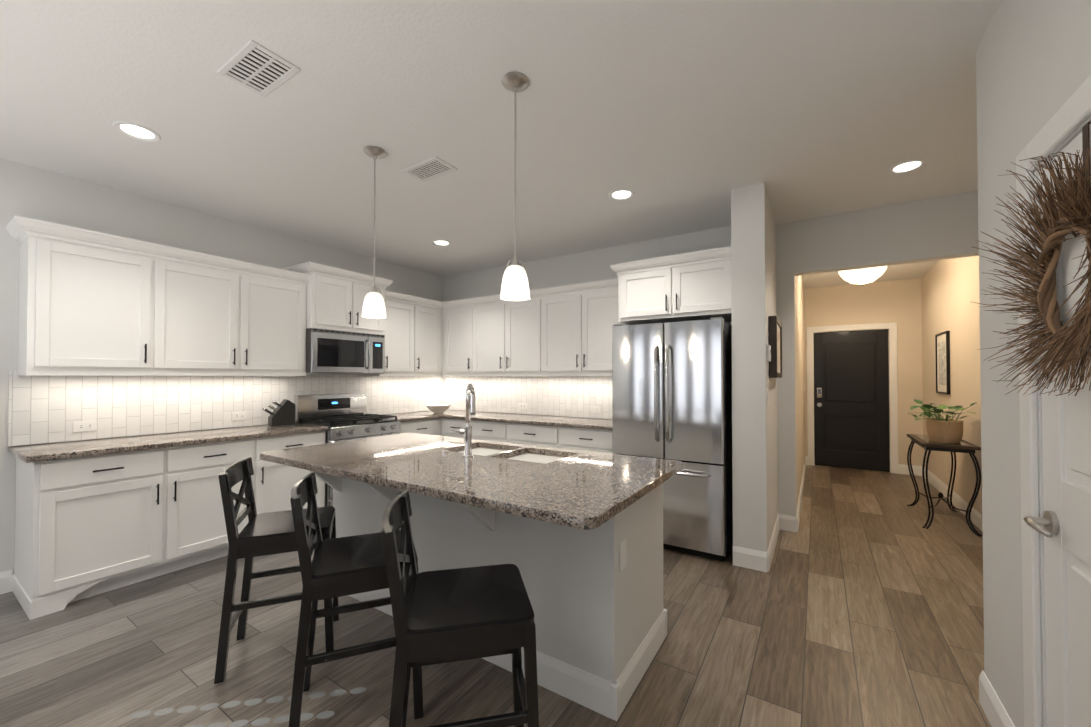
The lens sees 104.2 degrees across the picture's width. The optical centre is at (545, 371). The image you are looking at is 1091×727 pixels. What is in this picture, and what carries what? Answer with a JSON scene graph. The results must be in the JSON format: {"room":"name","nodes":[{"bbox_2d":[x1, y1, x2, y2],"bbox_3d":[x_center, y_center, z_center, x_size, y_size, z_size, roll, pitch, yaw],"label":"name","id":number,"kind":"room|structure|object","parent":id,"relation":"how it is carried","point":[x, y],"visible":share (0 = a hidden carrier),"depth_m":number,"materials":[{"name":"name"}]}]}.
{"room":"kitchen","nodes":[
{"label":"kitchen","id":0,"kind":"room"},
{"bbox_2d":[0,158,442,574],"bbox_3d":[-3.426,0.025,2.783,0.120,2.740,7.540,0,-1,33],"label":"wall","id":1,"kind":"structure","parent":0,"point":[27,191],"depth_m":3.09,"materials":[{"name":"white paint"}]},
{"bbox_2d":[0,570,12,593],"bbox_3d":[-4.360,1.306,1.183,0.014,0.135,3.596,0,-1,33],"label":"baseboard","id":2,"kind":"structure","parent":1,"relation":"attached to","point":[6,577],"depth_m":2.67,"materials":[{"name":"white wood"}]},
{"bbox_2d":[14,227,169,375],"bbox_3d":[-3.080,-0.414,2.909,0.329,0.880,0.637,0,-1,33],"label":"upper cabinet","id":3,"kind":"object","parent":1,"relation":"attached to","point":[93,303],"depth_m":2.78,"materials":[{"name":"white wood"}]},
{"bbox_2d":[8,371,443,445],"bbox_3d":[-2.405,0.254,4.255,0.008,0.479,3.715,0,-1,33],"label":"tile backsplash","id":4,"kind":"structure","parent":1,"relation":"attached to","point":[46,409],"depth_m":3.35,"materials":[{"name":"white tile"}]},
{"bbox_2d":[73,421,96,431],"bbox_3d":[-3.219,0.382,2.966,0.007,0.072,0.117,0,-1,33],"label":"outlet","id":5,"kind":"object","parent":4,"relation":"attached to","point":[83,426],"depth_m":2.96,"materials":[{"name":"white plastic"}]},
{"bbox_2d":[231,412,246,420],"bbox_3d":[-2.712,0.393,3.758,0.007,0.072,0.117,0,-1,33],"label":"outlet","id":6,"kind":"object","parent":4,"relation":"attached to","point":[235,415],"depth_m":3.76,"materials":[{"name":"white plastic"}]},
{"bbox_2d":[166,255,305,375],"bbox_3d":[-2.669,-0.405,3.552,0.329,0.880,1.157,0,-1,33],"label":"upper cabinet","id":7,"kind":"object","parent":1,"relation":"attached to","point":[225,320],"depth_m":3.45,"materials":[{"name":"white wood"}]},
{"bbox_2d":[290,267,389,334],"bbox_3d":[-2.106,-0.667,4.351,0.419,0.535,0.790,0,-1,33],"label":"upper cabinet","id":8,"kind":"object","parent":1,"relation":"attached to","point":[334,301],"depth_m":4.13,"materials":[{"name":"white wood"}]},
{"bbox_2d":[306,328,384,373],"bbox_3d":[-2.089,-0.191,4.334,0.457,0.413,0.782,0,-1,33],"label":"microwave","id":9,"kind":"object","parent":8,"relation":"attached to","point":[336,351],"visible":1,"depth_m":4.17,"materials":[{"name":"silver metal"}]},
{"bbox_2d":[363,291,437,376],"bbox_3d":[-1.682,-0.415,5.091,0.329,0.940,0.919,0,-1,33],"label":"upper cabinet","id":10,"kind":"object","parent":1,"relation":"attached to","point":[411,346],"depth_m":4.97,"materials":[{"name":"white wood"}]},
{"bbox_2d":[0,465,990,726],"bbox_3d":[-0.047,1.444,2.737,6.200,0.100,11.500,0,-1,33],"label":"floor","id":11,"kind":"structure","parent":0,"point":[860,603],"depth_m":2.12,"materials":[{"name":"brown wood"}]},
{"bbox_2d":[12,438,267,619],"bbox_3d":[-2.812,0.956,3.041,0.618,0.884,1.179,0,-1,33],"label":"base cabinet","id":12,"kind":"object","parent":11,"relation":"on","point":[93,517],"depth_m":2.68,"materials":[{"name":"white wood"}]},
{"bbox_2d":[8,423,327,461],"bbox_3d":[-2.674,0.498,3.239,0.644,0.035,1.720,0,-1,33],"label":"countertop","id":13,"kind":"structure","parent":12,"relation":"on","point":[45,452],"depth_m":2.90,"materials":[{"name":"grey stone"}]},
{"bbox_2d":[262,399,294,426],"bbox_3d":[-2.427,0.370,3.862,0.110,0.235,0.238,-1,-1,43],"label":"knife block","id":14,"kind":"object","parent":13,"relation":"on","point":[282,413],"visible":1,"depth_m":3.84,"materials":[{"name":"black wood"}]},
{"bbox_2d":[132,710,150,717],"bbox_3d":[-1.630,1.380,1.711,0.051,0.005,0.047,0,-1,33],"label":"light","id":15,"kind":"object","parent":11,"relation":"on","point":[144,710],"depth_m":1.71,"materials":[{"name":"white"}]},
{"bbox_2d":[201,701,239,709],"bbox_3d":[-1.343,1.380,1.756,0.112,0.005,0.101,0,-1,33],"label":"light","id":16,"kind":"object","parent":11,"relation":"on","point":[235,701],"depth_m":1.76,"materials":[{"name":"white"}]},
{"bbox_2d":[231,715,289,726],"bbox_3d":[-1.121,1.379,1.674,0.173,0.005,0.149,0,-1,33],"label":"light","id":17,"kind":"object","parent":11,"relation":"on","point":[246,722],"depth_m":1.67,"materials":[{"name":"white"}]},
{"bbox_2d":[267,697,282,702],"bbox_3d":[-1.142,1.381,1.786,0.051,0.005,0.045,0,-1,33],"label":"light","id":18,"kind":"object","parent":11,"relation":"on","point":[272,697],"depth_m":1.78,"materials":[{"name":"white"}]},
{"bbox_2d":[214,457,338,683],"bbox_3d":[-1.322,0.921,2.143,0.486,0.930,0.444,0,-1,-22],"label":"stool","id":19,"kind":"object","parent":11,"relation":"on","point":[264,534],"visible":0.83,"depth_m":2.00,"materials":[{"name":"black paint"}]},
{"bbox_2d":[268,430,325,512],"bbox_3d":[-2.395,0.965,3.693,0.618,0.884,0.644,0,-1,33],"label":"base cabinet","id":20,"kind":"object","parent":11,"relation":"on","point":[282,478],"depth_m":3.52,"materials":[{"name":"white wood"}]},
{"bbox_2d":[317,711,332,718],"bbox_3d":[-0.883,1.380,1.705,0.051,0.005,0.050,0,-1,33],"label":"light","id":21,"kind":"object","parent":11,"relation":"on","point":[324,711],"depth_m":1.71,"materials":[{"name":"white"}]},
{"bbox_2d":[330,689,345,695],"bbox_3d":[-0.893,1.381,1.828,0.047,0.005,0.047,0,-1,33],"label":"light","id":22,"kind":"object","parent":11,"relation":"on","point":[339,689],"depth_m":1.83,"materials":[{"name":"white"}]},
{"bbox_2d":[294,393,400,506],"bbox_3d":[-1.948,0.822,4.249,0.723,1.185,0.750,0,-1,33],"label":"range","id":23,"kind":"object","parent":11,"relation":"on","point":[344,417],"visible":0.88,"depth_m":4.21,"materials":[{"name":"silver metal"}]},
{"bbox_2d":[289,472,422,726],"bbox_3d":[-0.782,0.916,1.780,0.486,0.930,0.444,0,-1,-22],"label":"stool","id":24,"kind":"object","parent":11,"relation":"on","point":[342,566],"visible":0.69,"depth_m":1.64,"materials":[{"name":"black paint"}]},
{"bbox_2d":[399,418,439,435],"bbox_3d":[-1.637,0.980,4.875,0.618,0.884,0.624,0,-1,33],"label":"base cabinet","id":25,"kind":"object","parent":11,"relation":"on","point":[432,427],"depth_m":4.74,"materials":[{"name":"white wood"}]},
{"bbox_2d":[372,414,439,421],"bbox_3d":[-1.639,0.520,4.855,0.644,0.035,0.579,0,-1,33],"label":"countertop","id":26,"kind":"structure","parent":25,"relation":"on","point":[401,417],"depth_m":4.75,"materials":[{"name":"grey stone"}]},
{"bbox_2d":[381,490,538,726],"bbox_3d":[-0.286,0.912,1.428,0.486,0.930,0.444,0,-1,-12],"label":"stool","id":27,"kind":"object","parent":11,"relation":"on","point":[449,615],"visible":1,"depth_m":1.29,"materials":[{"name":"black paint"}]},
{"bbox_2d":[288,465,666,720],"bbox_3d":[-0.448,0.947,2.399,2.007,0.884,0.916,0,-1,33],"label":"kitchen island","id":28,"kind":"object","parent":11,"relation":"on","point":[575,537],"depth_m":1.89,"materials":[{"name":"white paint"}]},
{"bbox_2d":[260,433,682,532],"bbox_3d":[-0.475,0.486,2.341,2.160,0.035,1.090,0,-1,33],"label":"island countertop","id":29,"kind":"structure","parent":28,"relation":"on","point":[582,490],"depth_m":1.95,"materials":[{"name":"grey stone"}]},
{"bbox_2d":[441,383,475,457],"bbox_3d":[-0.484,0.268,2.430,0.252,0.403,0.147,0,-1,33],"label":"faucet","id":30,"kind":"object","parent":29,"relation":"on","point":[466,431],"visible":1,"depth_m":2.33,"materials":[{"name":"silver metal"}]},
{"bbox_2d":[456,445,499,452],"bbox_3d":[-0.392,0.601,2.613,0.385,0.211,0.380,0,-1,33],"label":"sink","id":31,"kind":"object","parent":29,"relation":"in","point":[475,448],"depth_m":2.75,"materials":[{"name":"white ceramic"}]},
{"bbox_2d":[512,453,563,460],"bbox_3d":[-0.055,0.598,2.397,0.385,0.211,0.380,0,-1,33],"label":"sink","id":32,"kind":"object","parent":29,"relation":"in","point":[523,456],"depth_m":2.53,"materials":[{"name":"white ceramic"}]},
{"bbox_2d":[448,418,511,442],"bbox_3d":[-0.605,0.981,4.929,0.997,0.884,0.619,0,-1,33],"label":"base cabinet","id":33,"kind":"object","parent":11,"relation":"on","point":[489,431],"depth_m":4.60,"materials":[{"name":"white wood"}]},
{"bbox_2d":[512,422,563,448],"bbox_3d":[0.021,0.976,4.528,0.768,0.884,0.619,0,-1,33],"label":"base cabinet","id":34,"kind":"object","parent":11,"relation":"on","point":[546,436],"depth_m":4.22,"materials":[{"name":"white wood"}]},
{"bbox_2d":[408,410,611,429],"bbox_3d":[-0.376,0.519,4.773,2.858,0.035,0.645,0,-1,33],"label":"countertop","id":35,"kind":"structure","parent":34,"relation":"on","point":[520,419],"depth_m":4.43,"materials":[{"name":"grey stone"}]},
{"bbox_2d":[425,404,450,412],"bbox_3d":[-1.330,0.460,5.270,0.320,0.094,0.320,0,-1,33],"label":"bowl","id":36,"kind":"object","parent":35,"relation":"on","point":[438,408],"visible":1,"depth_m":5.19,"materials":[{"name":"white ceramic"}]},
{"bbox_2d":[564,426,614,453],"bbox_3d":[0.527,0.971,4.204,0.709,0.884,0.619,0,-1,33],"label":"base cabinet","id":37,"kind":"object","parent":11,"relation":"on","point":[584,440],"depth_m":3.92,"materials":[{"name":"white wood"}]},
{"bbox_2d":[612,317,732,560],"bbox_3d":[1.125,0.504,3.632,0.880,1.803,0.890,0,-1,33],"label":"refrigerator","id":38,"kind":"object","parent":11,"relation":"on","point":[671,390],"visible":0.79,"depth_m":3.25,"materials":[{"name":"silver metal"}]},
{"bbox_2d":[907,434,982,536],"bbox_3d":[3.777,1.030,4.058,0.391,0.764,0.822,0,-1,33],"label":"console table","id":39,"kind":"object","parent":11,"relation":"on","point":[927,444],"visible":1,"depth_m":3.83,"materials":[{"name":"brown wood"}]},
{"bbox_2d":[908,399,977,442],"bbox_3d":[3.700,0.458,3.987,0.456,0.378,0.589,0,-1,33],"label":"potted plant","id":40,"kind":"object","parent":39,"relation":"on","point":[948,429],"visible":1,"depth_m":3.88,"materials":[{"name":"wicker"}]},
{"bbox_2d":[0,0,999,288],"bbox_3d":[-0.047,-1.396,2.775,6.200,0.100,11.500,0,-1,33],"label":"ceiling","id":41,"kind":"structure","parent":0,"point":[682,116],"depth_m":2.21,"materials":[{"name":"white paint"}]},
{"bbox_2d":[112,121,160,141],"bbox_3d":[-2.292,-1.346,2.383,0.198,0.008,0.198,0,-1,33],"label":"recessed light","id":42,"kind":"object","parent":41,"relation":"in","point":[136,131],"visible":1,"depth_m":2.38,"materials":[{"name":"white"}]},
{"bbox_2d":[217,40,300,96],"bbox_3d":[-1.290,-1.353,1.908,0.340,0.008,0.200,0,-1,33],"label":"ceiling vent","id":43,"kind":"object","parent":41,"relation":"in","point":[254,66],"visible":1,"depth_m":1.90,"materials":[{"name":"white metal"}]},
{"bbox_2d":[362,146,385,318],"bbox_3d":[-1.042,-0.840,2.585,0.138,1.014,0.138,0,-1,33],"label":"pendant light","id":44,"kind":"object","parent":41,"relation":"hanging from","point":[373,305],"visible":1,"depth_m":2.56,"materials":[{"name":"white glass"}]},
{"bbox_2d":[401,156,457,181],"bbox_3d":[-0.770,-1.341,2.822,0.330,0.008,0.200,0,-1,33],"label":"ceiling vent","id":45,"kind":"object","parent":41,"relation":"in","point":[430,169],"visible":0.98,"depth_m":2.82,"materials":[{"name":"white metal"}]},
{"bbox_2d":[432,240,450,245],"bbox_3d":[-1.066,-1.320,4.353,0.198,0.008,0.198,0,-1,33],"label":"recessed light","id":46,"kind":"object","parent":41,"relation":"in","point":[441,242],"visible":1,"depth_m":4.34,"materials":[{"name":"white glass"}]},
{"bbox_2d":[500,72,529,300],"bbox_3d":[-0.140,-0.849,1.972,0.138,1.014,0.138,0,-1,33],"label":"pendant light","id":47,"kind":"object","parent":41,"relation":"hanging from","point":[515,286],"visible":0.96,"depth_m":1.94,"materials":[{"name":"white glass"}]},
{"bbox_2d":[608,189,634,200],"bbox_3d":[0.575,-1.335,3.207,0.198,0.008,0.198,0,-1,33],"label":"recessed light","id":48,"kind":"object","parent":41,"relation":"in","point":[621,194],"visible":1,"depth_m":3.20,"materials":[{"name":"white glass"}]},
{"bbox_2d":[839,266,886,287],"bbox_3d":[3.483,-1.119,4.666,0.430,0.402,0.430,0,-1,33],"label":"hall ceiling light","id":49,"kind":"object","parent":41,"relation":"attached to","point":[862,276],"visible":0.67,"depth_m":4.56,"materials":[{"name":"white glass"}]},
{"bbox_2d":[888,159,926,174],"bbox_3d":[2.369,-1.341,2.782,0.198,0.008,0.198,0,-1,33],"label":"recessed light","id":50,"kind":"object","parent":41,"relation":"in","point":[908,166],"visible":1,"depth_m":2.78,"materials":[{"name":"white"}]},
{"bbox_2d":[443,226,731,418],"bbox_3d":[0.226,0.052,4.849,3.800,2.740,0.120,0,-1,33],"label":"wall","id":51,"kind":"structure","parent":0,"point":[586,266],"depth_m":4.68,"materials":[{"name":"white paint"}]},
{"bbox_2d":[450,303,477,376],"bbox_3d":[-0.949,-0.381,5.340,0.547,0.880,0.329,0,-1,33],"label":"upper cabinet","id":52,"kind":"object","parent":51,"relation":"attached to","point":[463,316],"depth_m":5.19,"materials":[{"name":"white wood"}]},
{"bbox_2d":[478,291,545,375],"bbox_3d":[-0.371,-0.386,4.970,1.124,0.880,0.329,0,-1,33],"label":"upper cabinet","id":53,"kind":"object","parent":51,"relation":"attached to","point":[511,334],"depth_m":4.78,"materials":[{"name":"white wood"}]},
{"bbox_2d":[444,376,611,418],"bbox_3d":[-0.191,0.264,5.038,2.830,0.479,0.008,0,-1,33],"label":"tile backsplash","id":54,"kind":"structure","parent":51,"relation":"attached to","point":[571,396],"depth_m":4.98,"materials":[{"name":"white tile"}]},
{"bbox_2d":[519,403,526,408],"bbox_3d":[-0.267,0.410,5.074,0.117,0.072,0.007,0,-1,33],"label":"outlet","id":55,"kind":"object","parent":54,"relation":"attached to","point":[521,405],"depth_m":5.07,"materials":[{"name":"white plastic"}]},
{"bbox_2d":[590,406,599,412],"bbox_3d":[0.532,0.403,4.562,0.117,0.072,0.007,0,-1,33],"label":"outlet","id":56,"kind":"object","parent":54,"relation":"attached to","point":[594,409],"depth_m":4.56,"materials":[{"name":"white plastic"}]},
{"bbox_2d":[546,283,621,375],"bbox_3d":[0.421,-0.393,4.462,1.047,0.880,0.329,0,-1,33],"label":"upper cabinet","id":57,"kind":"object","parent":51,"relation":"attached to","point":[579,320],"depth_m":4.31,"materials":[{"name":"white wood"}]},
{"bbox_2d":[614,251,731,324],"bbox_3d":[1.217,-0.677,3.796,0.975,0.450,0.599,0,-1,33],"label":"upper cabinet","id":58,"kind":"object","parent":51,"relation":"attached to","point":[680,290],"depth_m":3.55,"materials":[{"name":"white wood"}]},
{"bbox_2d":[731,182,777,551],"bbox_3d":[1.757,0.034,3.512,0.220,2.740,1.120,0,-1,33],"label":"wall","id":59,"kind":"structure","parent":0,"point":[754,414],"depth_m":3.05,"materials":[{"name":"white paint"}]},
{"bbox_2d":[766,344,770,361],"bbox_3d":[1.604,-0.132,3.049,0.024,0.125,0.100,0,-1,33],"label":"light switch","id":60,"kind":"object","parent":59,"relation":"attached to","point":[768,348],"depth_m":3.01,"materials":[{"name":"white plastic"}]},
{"bbox_2d":[765,514,780,572],"bbox_3d":[1.819,1.335,3.376,0.014,0.135,1.014,0,-1,33],"label":"baseboard","id":61,"kind":"structure","parent":59,"relation":"attached to","point":[769,554],"depth_m":3.23,"materials":[{"name":"white wood"}]},
{"bbox_2d":[768,316,781,377],"bbox_3d":[1.840,-0.182,3.390,0.054,0.460,0.580,0,-1,33],"label":"picture frame","id":62,"kind":"object","parent":59,"relation":"attached to","point":[775,339],"visible":1,"depth_m":3.15,"materials":[{"name":"brown wood"}]},
{"bbox_2d":[795,275,804,507],"bbox_3d":[3.136,0.058,5.313,0.120,2.740,3.400,0,-1,33],"label":"wall","id":63,"kind":"structure","parent":0,"point":[800,373],"depth_m":4.77,"materials":[{"name":"beige paint"}]},
{"bbox_2d":[795,456,807,531],"bbox_3d":[3.130,1.359,5.148,0.030,0.135,3.414,0,-1,33],"label":"baseboard","id":64,"kind":"structure","parent":63,"relation":"attached to","point":[797,518],"depth_m":4.43,"materials":[{"name":"white wood"}]},
{"bbox_2d":[804,278,923,465],"bbox_3d":[4.670,0.071,6.307,1.390,2.740,0.170,0,-1,33],"label":"wall","id":65,"kind":"structure","parent":0,"point":[899,302],"depth_m":6.00,"materials":[{"name":"beige paint"}]},
{"bbox_2d":[814,329,889,471],"bbox_3d":[4.542,0.414,6.316,0.915,2.040,0.105,0,-1,33],"label":"front door","id":66,"kind":"structure","parent":65,"relation":"in","point":[851,398],"depth_m":6.31,"materials":[{"name":"black wood"}]},
{"bbox_2d":[807,322,898,473],"bbox_3d":[4.550,0.372,6.339,1.090,2.140,0.138,0,-1,33],"label":"door frame","id":67,"kind":"structure","parent":65,"relation":"attached to","point":[892,327],"depth_m":6.11,"materials":[{"name":"white wood"}]},
{"bbox_2d":[776,190,978,515],"bbox_3d":[2.763,0.034,3.462,1.530,2.740,0.120,0,-1,33],"label":"wall","id":68,"kind":"structure","parent":0,"point":[937,228],"depth_m":3.56,"materials":[{"name":"white paint"}]},
{"bbox_2d":[921,256,981,514],"bbox_3d":[3.870,0.036,3.661,0.120,2.740,5.390,0,-1,33],"label":"wall","id":69,"kind":"structure","parent":0,"point":[950,289],"depth_m":4.40,"materials":[{"name":"beige paint"}]},
{"bbox_2d":[935,331,950,394],"bbox_3d":[4.548,-0.098,4.861,0.029,0.700,0.520,0,-1,33],"label":"picture frame","id":70,"kind":"object","parent":69,"relation":"attached to","point":[942,349],"visible":0.98,"depth_m":4.82,"materials":[{"name":"black metal"}]},
{"bbox_2d":[921,466,982,531],"bbox_3d":[3.782,1.338,3.629,0.014,0.135,5.270,0,-1,33],"label":"baseboard","id":71,"kind":"structure","parent":69,"relation":"attached to","point":[976,518],"depth_m":4.42,"materials":[{"name":"white wood"}]},
{"bbox_2d":[976,0,1090,726],"bbox_3d":[0.574,-0.023,-0.771,0.650,2.740,5.630,0,-1,33],"label":"wall","id":72,"kind":"structure","parent":0,"point":[1033,65],"depth_m":1.53,"materials":[{"name":"white paint"}]},
{"bbox_2d":[979,670,1014,726],"bbox_3d":[1.686,1.311,1.563,0.014,0.135,0.461,0,-1,33],"label":"baseboard","id":73,"kind":"structure","parent":72,"relation":"attached to","point":[994,710],"depth_m":1.65,"materials":[{"name":"white wood"}]},
{"bbox_2d":[1016,75,1090,726],"bbox_3d":[1.406,0.327,1.031,0.138,2.087,0.762,0,-1,33],"label":"door frame","id":74,"kind":"structure","parent":72,"relation":"attached to","point":[1060,130],"depth_m":1.31,"materials":[{"name":"white wood"}]},
{"bbox_2d":[1024,123,1090,726],"bbox_3d":[1.351,0.371,1.060,0.100,1.985,0.583,0,-1,33],"label":"pantry door","id":75,"kind":"structure","parent":72,"relation":"in","point":[1065,521],"depth_m":1.18,"materials":[{"name":"white wood"}]},
{"bbox_2d":[970,122,1090,395],"bbox_3d":[1.313,-0.281,1.102,0.209,0.686,0.611,0,-1,33],"label":"wreath","id":76,"kind":"object","parent":75,"relation":"hanging from","point":[1072,203],"visible":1,"depth_m":1.12,"materials":[{"name":"brown"}]}
]}

